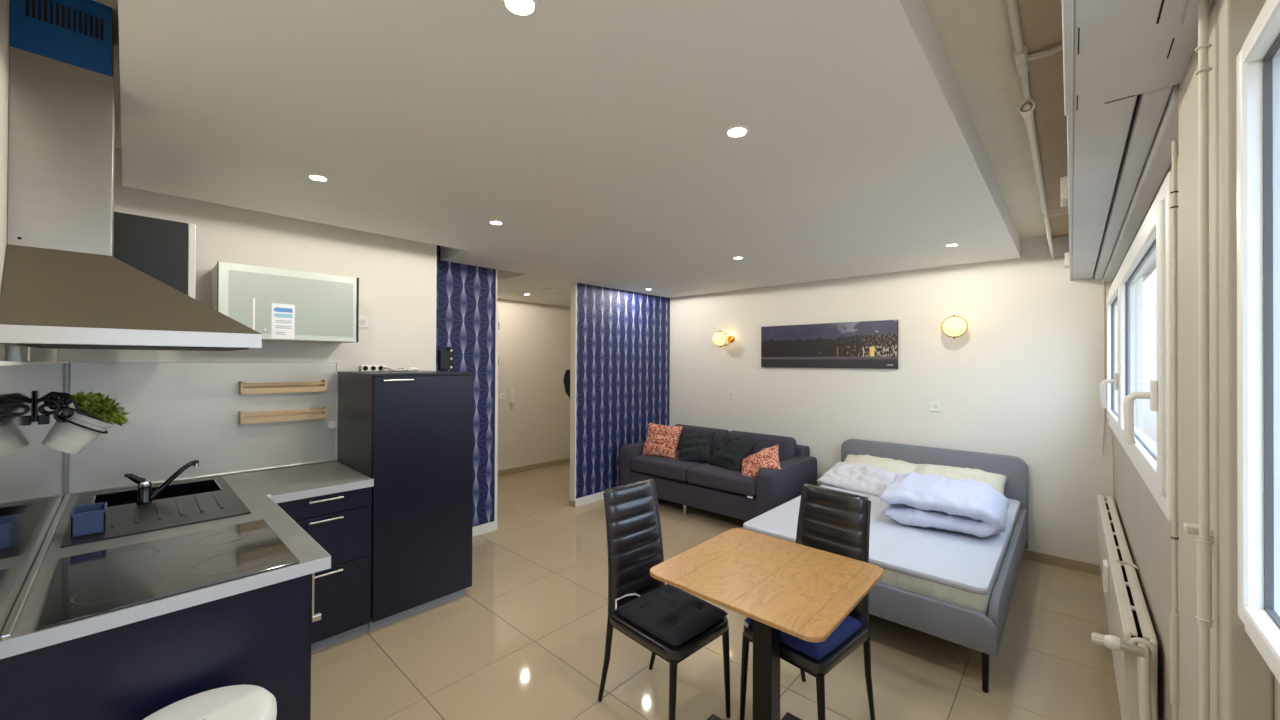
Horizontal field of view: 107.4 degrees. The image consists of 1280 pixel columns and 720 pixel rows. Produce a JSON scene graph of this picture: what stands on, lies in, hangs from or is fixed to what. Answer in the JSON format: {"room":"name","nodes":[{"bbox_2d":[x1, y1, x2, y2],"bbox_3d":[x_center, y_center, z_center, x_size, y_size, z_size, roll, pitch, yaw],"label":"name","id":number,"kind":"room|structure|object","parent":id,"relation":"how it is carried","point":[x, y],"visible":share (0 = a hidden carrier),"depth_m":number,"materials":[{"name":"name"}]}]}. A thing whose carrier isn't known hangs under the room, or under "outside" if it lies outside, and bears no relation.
{"room":"studio apartment","nodes":[
{"label":"studio apartment","id":0,"kind":"room"},
{"bbox_2d":[0,0,56,360],"bbox_3d":[-1.461,0.229,0.944,4.130,2.660,0.120,0,0,43],"label":"wall","id":1,"kind":"structure","parent":0,"point":[27,353],"depth_m":1.29,"materials":[{"name":"paint"}]},
{"bbox_2d":[0,361,70,640],"bbox_3d":[-2.114,0.336,1.655,1.954,0.666,0.048,0,0,43],"label":"backsplash","id":2,"kind":"structure","parent":1,"relation":"attached to","point":[34,500],"depth_m":1.37,"materials":[{"name":"metal"}]},
{"bbox_2d":[7,346,21,360],"bbox_3d":[-1.767,-0.018,1.329,0.025,0.042,0.025,0,0,43],"label":"cup","id":3,"kind":"object","parent":2,"relation":"on","point":[14,354],"visible":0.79,"depth_m":1.32,"materials":[{"name":"white ceramic"}]},
{"bbox_2d":[34,390,107,433],"bbox_3d":[-1.923,0.179,1.597,0.144,0.158,0.157,0,0,43],"label":"hanger","id":4,"kind":"object","parent":2,"relation":"attached to","point":[54,401],"visible":0.96,"depth_m":1.53,"materials":[{"name":"black metal"}]},
{"bbox_2d":[42,391,128,454],"bbox_3d":[-1.899,0.214,1.634,0.186,0.216,0.183,0,0,-7],"label":"potted plant","id":5,"kind":"object","parent":4,"relation":"in","point":[67,437],"visible":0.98,"depth_m":1.59,"materials":[{"name":"green plant"}]},
{"bbox_2d":[0,0,261,350],"bbox_3d":[-1.702,-0.568,1.622,0.600,1.059,0.542,0,0,43],"label":"extractor hood","id":6,"kind":"object","parent":1,"relation":"attached to","point":[63,286],"visible":1,"depth_m":1.39,"materials":[{"name":"metal"}]},
{"bbox_2d":[113,212,195,298],"bbox_3d":[-2.208,-0.322,2.001,0.600,0.485,0.419,0,0,43],"label":"upper cabinet","id":7,"kind":"object","parent":1,"relation":"attached to","point":[163,250],"visible":0.38,"depth_m":1.88,"materials":[{"name":"black wood"}]},
{"bbox_2d":[93,0,121,149],"bbox_3d":[-0.354,-1.132,3.795,6.350,0.100,5.800,0,0,43],"label":"ceiling","id":8,"kind":"structure","parent":0,"point":[111,3],"depth_m":1.79,"materials":[{"name":"paint"}]},
{"bbox_2d":[57,148,434,493],"bbox_3d":[-2.266,0.236,3.018,0.100,2.660,1.850,0,0,43],"label":"wall","id":9,"kind":"structure","parent":0,"point":[396,276],"depth_m":3.10,"materials":[{"name":"paint"}]},
{"bbox_2d":[66,360,341,494],"bbox_3d":[-2.427,0.339,2.755,0.018,0.670,1.184,0,0,43],"label":"backsplash","id":10,"kind":"structure","parent":9,"relation":"attached to","point":[181,412],"depth_m":2.65,"materials":[{"name":"metal"}]},
{"bbox_2d":[239,406,326,424],"bbox_3d":[-2.217,0.342,2.937,0.069,0.077,0.434,0,0,43],"label":"spice rack","id":11,"kind":"object","parent":10,"relation":"attached to","point":[315,413],"visible":1,"depth_m":2.92,"materials":[{"name":"brown wood"}]},
{"bbox_2d":[239,380,326,394],"bbox_3d":[-2.217,0.166,2.938,0.069,0.076,0.434,0,0,43],"label":"spice rack","id":12,"kind":"object","parent":10,"relation":"attached to","point":[318,386],"visible":1,"depth_m":2.92,"materials":[{"name":"brown wood"}]},
{"bbox_2d":[327,421,336,427],"bbox_3d":[-2.057,0.433,3.143,0.028,0.048,0.048,0,0,43],"label":"wall socket","id":13,"kind":"object","parent":10,"relation":"attached to","point":[332,424],"visible":1,"depth_m":3.13,"materials":[{"name":"white plastic"}]},
{"bbox_2d":[211,261,358,343],"bbox_3d":[-2.123,-0.317,2.836,0.358,0.406,0.664,0,0,43],"label":"upper cabinet","id":14,"kind":"object","parent":9,"relation":"attached to","point":[282,305],"visible":0.89,"depth_m":2.70,"materials":[{"name":"white glass"}]},
{"bbox_2d":[359,316,368,327],"bbox_3d":[-1.943,-0.266,3.289,0.010,0.082,0.082,0,0,43],"label":"wall socket","id":15,"kind":"object","parent":9,"relation":"attached to","point":[363,320],"visible":0.73,"depth_m":3.29,"materials":[{"name":"white plastic"}]},
{"bbox_2d":[434,245,436,370],"bbox_3d":[-1.633,-0.497,3.707,0.103,1.179,0.012,0,0,43],"label":"trim","id":16,"kind":"structure","parent":9,"relation":"attached to","point":[435,245],"depth_m":3.67,"materials":[{"name":"white plastic"}]},
{"bbox_2d":[497,299,570,470],"bbox_3d":[-1.784,0.257,6.652,0.100,2.660,3.200,0,0,43],"label":"wall","id":17,"kind":"structure","parent":0,"point":[534,339],"depth_m":6.83,"materials":[{"name":"paint"}]},
{"bbox_2d":[500,393,505,398],"bbox_3d":[-1.883,0.496,6.462,0.010,0.082,0.082,0,0,43],"label":"light switch","id":18,"kind":"object","parent":17,"relation":"attached to","point":[502,395],"visible":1,"depth_m":6.46,"materials":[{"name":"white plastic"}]},
{"bbox_2d":[509,388,514,410],"bbox_3d":[-1.777,0.551,6.548,0.050,0.329,0.080,0,0,43],"label":"intercom","id":19,"kind":"object","parent":17,"relation":"attached to","point":[511,390],"visible":1,"depth_m":6.53,"materials":[{"name":"white plastic"}]},
{"bbox_2d":[498,458,569,475],"bbox_3d":[-1.748,1.550,6.607,0.012,0.075,3.200,0,0,43],"label":"baseboard","id":20,"kind":"structure","parent":17,"relation":"attached to","point":[565,460],"depth_m":6.82,"materials":[{"name":"tile"}]},
{"bbox_2d":[436,245,669,526],"bbox_3d":[-0.815,0.253,5.007,0.112,2.660,3.485,0,0,43],"label":"wall","id":21,"kind":"structure","parent":0,"point":[623,359],"depth_m":5.22,"materials":[{"name":"paper"}]},
{"bbox_2d":[438,347,453,369],"bbox_3d":[-1.645,-0.015,3.997,0.052,0.193,0.120,0,0,43],"label":"wall fitting","id":22,"kind":"object","parent":21,"relation":"attached to","point":[445,357],"visible":1,"depth_m":3.97,"materials":[{"name":"black metal"}]},
{"bbox_2d":[472,521,494,536],"bbox_3d":[-1.571,1.532,4.107,0.012,0.085,0.672,0,0,43],"label":"baseboard","id":23,"kind":"structure","parent":21,"relation":"attached to","point":[488,527],"depth_m":4.26,"materials":[{"name":"white plastic"}]},
{"bbox_2d":[494,269,497,529],"bbox_3d":[-1.339,0.367,4.368,0.010,2.420,0.015,0,0,43],"label":"trim","id":24,"kind":"structure","parent":21,"relation":"attached to","point":[496,269],"depth_m":4.36,"materials":[{"name":"white paint"}]},
{"bbox_2d":[496,309,498,528],"bbox_3d":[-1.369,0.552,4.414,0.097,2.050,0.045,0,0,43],"label":"door","id":25,"kind":"structure","parent":21,"relation":"in","point":[497,309],"depth_m":4.39,"materials":[{"name":"white plastic"}]},
{"bbox_2d":[563,370,569,397],"bbox_3d":[-0.682,0.325,5.389,0.232,0.491,0.428,0,0,43],"label":"mirror","id":26,"kind":"object","parent":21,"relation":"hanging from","point":[566,380],"visible":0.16,"depth_m":5.29,"materials":[{"name":"black mirror"}]},
{"bbox_2d":[569,500,575,506],"bbox_3d":[-0.732,1.554,5.089,0.102,0.060,0.010,0,0,43],"label":"baseboard","id":27,"kind":"structure","parent":21,"relation":"attached to","point":[571,503],"depth_m":5.08,"materials":[{"name":"tile"}]},
{"bbox_2d":[575,283,576,498],"bbox_3d":[-0.693,0.329,5.072,0.005,2.330,0.014,0,0,43],"label":"trim","id":28,"kind":"structure","parent":21,"relation":"attached to","point":[576,283],"depth_m":5.07,"materials":[{"name":"white plastic"}]},
{"bbox_2d":[118,0,1020,306],"bbox_3d":[-0.446,-0.913,3.998,5.460,0.144,5.320,0,0,43],"label":"ceiling","id":29,"kind":"structure","parent":0,"point":[593,131],"depth_m":1.74,"materials":[{"name":"paint"}]},
{"bbox_2d":[307,173,328,180],"bbox_3d":[-1.504,-0.852,2.198,0.086,0.007,0.086,0,0,43],"label":"recessed light","id":30,"kind":"object","parent":29,"relation":"in","point":[317,177],"visible":1,"depth_m":2.19,"materials":[{"name":"white plastic"}]},
{"bbox_2d":[489,220,502,224],"bbox_3d":[-0.886,-0.845,2.894,0.086,0.007,0.086,0,0,43],"label":"recessed light","id":31,"kind":"object","parent":29,"relation":"in","point":[495,222],"visible":1,"depth_m":2.90,"materials":[{"name":"white"}]},
{"bbox_2d":[501,0,537,15],"bbox_3d":[-0.287,-0.852,1.123,0.086,0.007,0.086,0,0,43],"label":"recessed light","id":32,"kind":"object","parent":29,"relation":"in","point":[517,7],"visible":1,"depth_m":1.14,"materials":[{"name":"white"}]},
{"bbox_2d":[542,288,564,291],"bbox_3d":[-1.024,-0.829,5.572,0.200,0.012,0.180,0,0,43],"label":"ceiling hatch","id":33,"kind":"object","parent":29,"relation":"attached to","point":[548,289],"visible":1,"depth_m":5.56,"materials":[{"name":"white plastic"}]},
{"bbox_2d":[725,125,748,137],"bbox_3d":[0.360,-0.846,1.744,0.086,0.007,0.086,0,0,43],"label":"recessed light","id":34,"kind":"object","parent":29,"relation":"in","point":[735,131],"visible":1,"depth_m":1.74,"materials":[{"name":"white"}]},
{"bbox_2d":[945,243,958,246],"bbox_3d":[2.250,-0.829,3.392,0.086,0.007,0.086,0,0,43],"label":"recessed light","id":35,"kind":"object","parent":29,"relation":"in","point":[950,244],"visible":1,"depth_m":3.38,"materials":[{"name":"white"}]},
{"bbox_2d":[311,463,1121,719],"bbox_3d":[-0.385,1.608,3.797,6.300,0.060,5.800,0,0,43],"label":"floor","id":36,"kind":"structure","parent":0,"point":[526,640],"depth_m":2.48,"materials":[{"name":"tile"}]},
{"bbox_2d":[0,573,320,719],"bbox_3d":[-1.553,1.139,1.568,0.630,0.846,0.683,0,0,43],"label":"base cabinet","id":37,"kind":"object","parent":36,"relation":"on","point":[261,637],"visible":0.5,"depth_m":1.35,"materials":[{"name":"blue laminate"}]},
{"bbox_2d":[143,685,276,719],"bbox_3d":[-1.167,1.257,1.228,0.344,0.608,0.344,0,0,43],"label":"stool","id":38,"kind":"object","parent":36,"relation":"on","point":[234,702],"visible":1,"depth_m":1.30,"materials":[{"name":"white plastic"}]},
{"bbox_2d":[276,487,370,651],"bbox_3d":[-1.941,1.143,2.743,0.730,0.846,0.473,0,0,43],"label":"base cabinet","id":39,"kind":"object","parent":36,"relation":"on","point":[340,523],"visible":0.54,"depth_m":2.58,"materials":[{"name":"blue laminate"}]},
{"bbox_2d":[337,365,473,630],"bbox_3d":[-1.566,0.804,3.141,0.714,1.532,0.615,0,0,43],"label":"cabinet","id":40,"kind":"object","parent":36,"relation":"on","point":[409,432],"depth_m":2.90,"materials":[{"name":"laminate"}]},
{"bbox_2d":[598,478,730,719],"bbox_3d":[0.100,1.087,2.115,0.391,0.974,0.494,1,0,-43],"label":"dining chair","id":41,"kind":"object","parent":36,"relation":"on","point":[633,525],"visible":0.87,"depth_m":2.15,"materials":[{"name":"black leather"}]},
{"bbox_2d":[615,584,727,647],"bbox_3d":[0.132,1.101,2.082,0.355,0.058,0.388,1,0,-44],"label":"seat cushion","id":42,"kind":"object","parent":41,"relation":"on","point":[674,616],"visible":1,"depth_m":2.02,"materials":[{"name":"black fabric"}]},
{"bbox_2d":[620,424,816,520],"bbox_3d":[0.800,1.188,5.083,1.890,0.805,1.049,0,0,43],"label":"sofa","id":43,"kind":"object","parent":36,"relation":"on","point":[703,486],"visible":0.63,"depth_m":4.65,"materials":[{"name":"grey fabric"}]},
{"bbox_2d":[642,423,682,457],"bbox_3d":[0.246,0.914,5.299,0.429,0.379,0.230,0,0,31],"label":"throw cushion","id":44,"kind":"object","parent":43,"relation":"on","point":[661,440],"visible":0.98,"depth_m":5.24,"materials":[{"name":"red fabric"}]},
{"bbox_2d":[631,449,703,481],"bbox_3d":[0.448,1.155,5.273,0.770,0.160,0.845,0,0,43],"label":"seat cushion","id":45,"kind":"object","parent":43,"relation":"on","point":[661,468],"depth_m":4.97,"materials":[{"name":"grey fabric"}]},
{"bbox_2d":[679,431,715,462],"bbox_3d":[0.610,0.954,5.075,0.438,0.354,0.286,0,0,22],"label":"throw cushion","id":46,"kind":"object","parent":43,"relation":"on","point":[694,447],"visible":0.93,"depth_m":5.00,"materials":[{"name":"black fabric"}]},
{"bbox_2d":[674,424,729,453],"bbox_3d":[0.709,0.954,5.558,0.770,0.334,0.204,0,0,43],"label":"cushion","id":47,"kind":"object","parent":43,"relation":"on","point":[686,429],"depth_m":5.47,"materials":[{"name":"grey fabric"}]},
{"bbox_2d":[687,463,756,496],"bbox_3d":[1.020,1.154,4.748,0.770,0.160,0.845,0,0,43],"label":"seat cushion","id":48,"kind":"object","parent":43,"relation":"on","point":[705,476],"depth_m":4.45,"materials":[{"name":"grey fabric"}]},
{"bbox_2d":[708,433,757,470],"bbox_3d":[0.929,0.944,4.757,0.288,0.347,0.459,0,0,-34],"label":"throw cushion","id":49,"kind":"object","parent":43,"relation":"on","point":[730,453],"visible":0.91,"depth_m":4.66,"materials":[{"name":"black fabric"}]},
{"bbox_2d":[742,445,780,476],"bbox_3d":[1.125,0.988,4.408,0.465,0.377,0.284,0,0,31],"label":"throw cushion","id":50,"kind":"object","parent":43,"relation":"on","point":[767,457],"visible":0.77,"depth_m":4.36,"materials":[{"name":"red fabric"}]},
{"bbox_2d":[729,430,796,461],"bbox_3d":[1.281,0.954,5.033,0.770,0.334,0.204,0,0,43],"label":"cushion","id":51,"kind":"object","parent":43,"relation":"on","point":[787,449],"depth_m":4.86,"materials":[{"name":"grey fabric"}]},
{"bbox_2d":[650,528,883,719],"bbox_3d":[0.497,1.197,1.847,0.686,0.750,0.676,0,0,43],"label":"dining table","id":52,"kind":"object","parent":36,"relation":"on","point":[803,592],"visible":1,"depth_m":1.80,"materials":[{"name":"brown wood"}]},
{"bbox_2d":[740,484,874,719],"bbox_3d":[0.735,1.089,2.034,0.494,0.974,0.391,1,0,-40],"label":"dining chair","id":53,"kind":"object","parent":36,"relation":"on","point":[837,522],"visible":0.59,"depth_m":2.05,"materials":[{"name":"black leather"}]},
{"bbox_2d":[744,615,865,659],"bbox_3d":[0.699,1.106,2.003,0.384,0.052,0.357,1,0,-40],"label":"seat cushion","id":54,"kind":"object","parent":53,"relation":"on","point":[849,625],"visible":0.16,"depth_m":1.85,"materials":[{"name":"blue fabric"}]},
{"bbox_2d":[741,439,1027,692],"bbox_3d":[1.849,1.179,3.453,1.438,0.815,2.135,0,0,43],"label":"bed","id":55,"kind":"object","parent":36,"relation":"on","point":[970,628],"visible":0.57,"depth_m":2.52,"materials":[{"name":"grey fabric"}]},
{"bbox_2d":[743,484,1019,616],"bbox_3d":[1.847,1.200,3.442,1.343,0.191,2.016,0,0,43],"label":"mattress","id":56,"kind":"object","parent":55,"relation":"on","point":[958,568],"visible":0.4,"depth_m":2.69,"materials":[{"name":"white fabric"}]},
{"bbox_2d":[816,461,903,496],"bbox_3d":[1.941,1.026,4.085,0.402,0.216,0.666,1,0,-41],"label":"pillow","id":57,"kind":"object","parent":56,"relation":"on","point":[862,478],"visible":0.8,"depth_m":4.03,"materials":[{"name":"white fabric"}]},
{"bbox_2d":[844,454,916,473],"bbox_3d":[2.135,1.023,4.274,0.396,0.270,0.660,1,0,-44],"label":"pillow","id":58,"kind":"object","parent":56,"relation":"on","point":[888,464],"visible":0.28,"depth_m":4.24,"materials":[{"name":"beige fabric"}]},
{"bbox_2d":[880,471,1009,536],"bbox_3d":[2.109,0.970,3.269,0.713,0.266,0.794,0,0,43],"label":"duvet","id":59,"kind":"object","parent":56,"relation":"on","point":[968,506],"visible":1,"depth_m":3.04,"materials":[{"name":"white fabric"}]},
{"bbox_2d":[915,464,1007,494],"bbox_3d":[2.588,1.027,3.859,0.673,0.264,0.418,0,0,43],"label":"pillow","id":60,"kind":"object","parent":56,"relation":"on","point":[997,481],"visible":0.3,"depth_m":3.83,"materials":[{"name":"beige fabric"}]},
{"bbox_3d":[-2.218,1.139,2.153,1.132,0.846,0.644,0,0,43],"label":"cabinet","id":61,"kind":"object","parent":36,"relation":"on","visible":0},
{"bbox_2d":[0,461,373,658],"bbox_3d":[-1.796,0.690,2.133,1.785,0.049,1.182,0,0,43],"label":"countertop","id":62,"kind":"structure","parent":61,"relation":"on","point":[260,491],"depth_m":1.68,"materials":[{"name":"concrete"}]},
{"bbox_2d":[60,476,250,547],"bbox_3d":[-2.228,0.745,2.183,0.935,0.170,0.527,0,0,43],"label":"sink","id":63,"kind":"object","parent":62,"relation":"in","point":[183,503],"visible":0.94,"depth_m":2.10,"materials":[{"name":"black stone"}]},
{"bbox_2d":[70,502,106,537],"bbox_3d":[-2.124,0.616,1.815,0.141,0.092,0.089,0,0,43],"label":"sink caddy","id":64,"kind":"object","parent":63,"relation":"on","point":[88,519],"visible":1,"depth_m":1.78,"materials":[{"name":"blue plastic"}]},
{"bbox_2d":[124,460,198,504],"bbox_3d":[-2.272,0.581,2.241,0.054,0.167,0.261,0,0,20],"label":"tap","id":65,"kind":"object","parent":62,"relation":"on","point":[145,495],"visible":1,"depth_m":2.17,"materials":[{"name":"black metal"}]},
{"bbox_2d":[35,519,299,629],"bbox_3d":[-1.535,0.668,1.566,0.610,0.006,0.540,0,0,43],"label":"cooktop","id":66,"kind":"object","parent":62,"relation":"in","point":[85,585],"visible":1,"depth_m":1.50,"materials":[{"name":"black glass"}]},
{"bbox_2d":[670,236,1112,564],"bbox_3d":[1.980,0.264,4.891,4.390,2.660,0.120,0,0,43],"label":"wall","id":67,"kind":"structure","parent":0,"point":[1023,380],"depth_m":4.13,"materials":[{"name":"paint"}]},
{"bbox_2d":[713,330,733,346],"bbox_3d":[0.975,-0.251,5.601,0.220,0.206,0.199,0,0,43],"label":"wall lamp","id":68,"kind":"object","parent":67,"relation":"attached to","point":[720,338],"visible":1,"depth_m":5.55,"materials":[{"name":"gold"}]},
{"bbox_2d":[728,391,733,398],"bbox_3d":[1.084,0.418,5.622,0.082,0.082,0.010,0,0,43],"label":"wall socket","id":69,"kind":"object","parent":67,"relation":"attached to","point":[730,394],"visible":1,"depth_m":5.61,"materials":[{"name":"white plastic"}]},
{"bbox_2d":[761,320,897,368],"bbox_3d":[1.895,-0.147,4.869,1.395,0.458,0.031,0,0,43],"label":"wall picture","id":70,"kind":"object","parent":67,"relation":"attached to","point":[864,344],"visible":1,"depth_m":4.78,"materials":[{"name":"fabric"}]},
{"bbox_2d":[930,401,940,411],"bbox_3d":[2.637,0.416,4.199,0.088,0.088,0.010,0,0,43],"label":"wall socket","id":71,"kind":"object","parent":67,"relation":"attached to","point":[934,406],"visible":1,"depth_m":4.19,"materials":[{"name":"white plastic"}]},
{"bbox_2d":[941,315,967,338],"bbox_3d":[2.693,-0.283,4.026,0.191,0.206,0.199,0,0,43],"label":"wall lamp","id":72,"kind":"object","parent":67,"relation":"attached to","point":[954,326],"visible":1,"depth_m":3.96,"materials":[{"name":"yellow"}]},
{"bbox_2d":[1017,0,1068,237],"bbox_3d":[1.681,-0.977,1.917,0.112,0.019,4.684,0,0,43],"label":"ceiling","id":73,"kind":"structure","parent":67,"relation":"attached to","point":[1040,20],"depth_m":1.72,"materials":[{"name":"paint"}]},
{"bbox_2d":[1022,549,1100,574],"bbox_3d":[1.923,1.558,4.842,4.159,0.072,0.012,0,0,43],"label":"baseboard","id":74,"kind":"structure","parent":67,"relation":"attached to","point":[1027,554],"depth_m":3.62,"materials":[{"name":"tile"}]},
{"bbox_2d":[924,0,1046,239],"bbox_3d":[1.535,-1.036,1.760,0.565,0.094,5.115,0,0,43],"label":"ceiling strip","id":75,"kind":"object","parent":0,"point":[975,36],"depth_m":1.73,"materials":[{"name":"paint"}]},
{"bbox_2d":[1006,0,1067,259],"bbox_3d":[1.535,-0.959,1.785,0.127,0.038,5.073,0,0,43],"label":"ceiling pipe","id":76,"kind":"object","parent":75,"relation":"attached to","point":[1021,58],"visible":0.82,"depth_m":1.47,"materials":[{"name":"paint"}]},
{"bbox_2d":[1012,44,1029,75],"bbox_3d":[1.221,-0.962,1.508,0.036,0.036,0.140,0,0,43],"label":"pipe fitting","id":77,"kind":"object","parent":76,"relation":"attached to","point":[1021,58],"depth_m":1.49,"materials":[{"name":"paint"}]},
{"bbox_2d":[1113,149,1178,280],"bbox_3d":[1.786,-0.799,1.527,0.120,0.570,5.115,0,0,43],"label":"lintel","id":78,"kind":"object","parent":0,"point":[1170,167],"depth_m":1.67,"materials":[{"name":"paint"}]},
{"bbox_2d":[1113,432,1279,719],"bbox_3d":[1.778,1.011,1.518,0.120,1.130,5.115,0,0,43],"label":"wall","id":79,"kind":"structure","parent":0,"point":[1147,531],"depth_m":1.79,"materials":[{"name":"paint"}]},
{"bbox_2d":[1101,278,1106,454],"bbox_3d":[3.388,0.043,3.438,0.064,1.301,0.031,0,0,-32],"label":"pipe","id":80,"kind":"object","parent":79,"relation":"attached to","point":[1103,282],"visible":0.65,"depth_m":3.44,"materials":[{"name":"paint"}]},
{"bbox_2d":[1092,493,1157,719],"bbox_3d":[2.420,1.238,2.389,0.157,0.634,2.594,0,0,44],"label":"radiator","id":81,"kind":"object","parent":79,"relation":"attached to","point":[1132,641],"visible":1,"depth_m":1.72,"materials":[{"name":"metal"}]},
{"bbox_2d":[1099,495,1152,639],"bbox_3d":[2.467,0.941,2.435,0.058,0.010,2.296,0,0,43],"label":"grille","id":82,"kind":"object","parent":81,"relation":"attached to","point":[1128,626],"depth_m":2.02,"materials":[{"name":"metal"}]},
{"bbox_2d":[1100,170,1178,522],"bbox_3d":[2.389,-0.028,2.321,0.156,0.960,2.790,0,0,43],"label":"window","id":83,"kind":"structure","parent":79,"relation":"in","point":[1138,381],"depth_m":1.65,"materials":[{"name":"white plastic"}]},
{"bbox_2d":[1236,0,1279,682],"bbox_3d":[0.521,-0.042,0.232,0.086,0.910,1.285,0,0,43],"label":"window","id":84,"kind":"structure","parent":79,"relation":"in","point":[1258,59],"depth_m":0.68,"materials":[{"name":"white plastic"}]},
{"bbox_2d":[1178,0,1273,719],"bbox_3d":[1.091,0.469,0.890,0.044,2.200,0.457,0,0,43],"label":"wall","id":85,"kind":"structure","parent":0,"point":[1241,680],"depth_m":0.79,"materials":[{"name":"paint"}]},
{"bbox_2d":[1060,176,1067,206],"bbox_3d":[1.846,-0.731,2.046,0.025,0.100,0.120,0,0,43],"label":"plate","id":86,"kind":"object","parent":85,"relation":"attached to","point":[1063,180],"visible":0.89,"depth_m":2.00,"materials":[{"name":"paint"}]},
{"bbox_2d":[1065,252,1068,268],"bbox_3d":[3.082,-0.719,3.395,0.025,0.100,0.120,0,0,43],"label":"plate","id":87,"kind":"object","parent":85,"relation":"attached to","point":[1066,253],"visible":0.82,"depth_m":3.35,"materials":[{"name":"paint"}]},
{"bbox_2d":[1062,0,1212,281],"bbox_3d":[1.654,-0.788,1.647,0.237,0.398,5.113,0,0,43],"label":"box","id":88,"kind":"object","parent":85,"relation":"attached to","point":[1119,152],"depth_m":1.18,"materials":[{"name":"paint"}]},
{"bbox_2d":[1183,0,1213,719],"bbox_3d":[0.974,0.473,0.816,0.032,2.190,0.075,0,0,43],"label":"riser pipe","id":89,"kind":"object","parent":85,"relation":"attached to","point":[1204,544],"visible":1,"depth_m":0.80,"materials":[{"name":"metal"}]},
{"bbox_3d":[1.256,-0.040,0.948,0.120,0.960,0.765,0,0,43],"label":"wall pier","id":90,"kind":"object","parent":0,"visible":0},
{"bbox_2d":[1170,139,1178,719],"bbox_3d":[1.480,0.266,1.325,0.018,1.704,0.206,0,0,38],"label":"riser pipe","id":91,"kind":"object","parent":90,"relation":"attached to","point":[1174,615],"visible":0.98,"depth_m":1.25,"materials":[{"name":"metal"}]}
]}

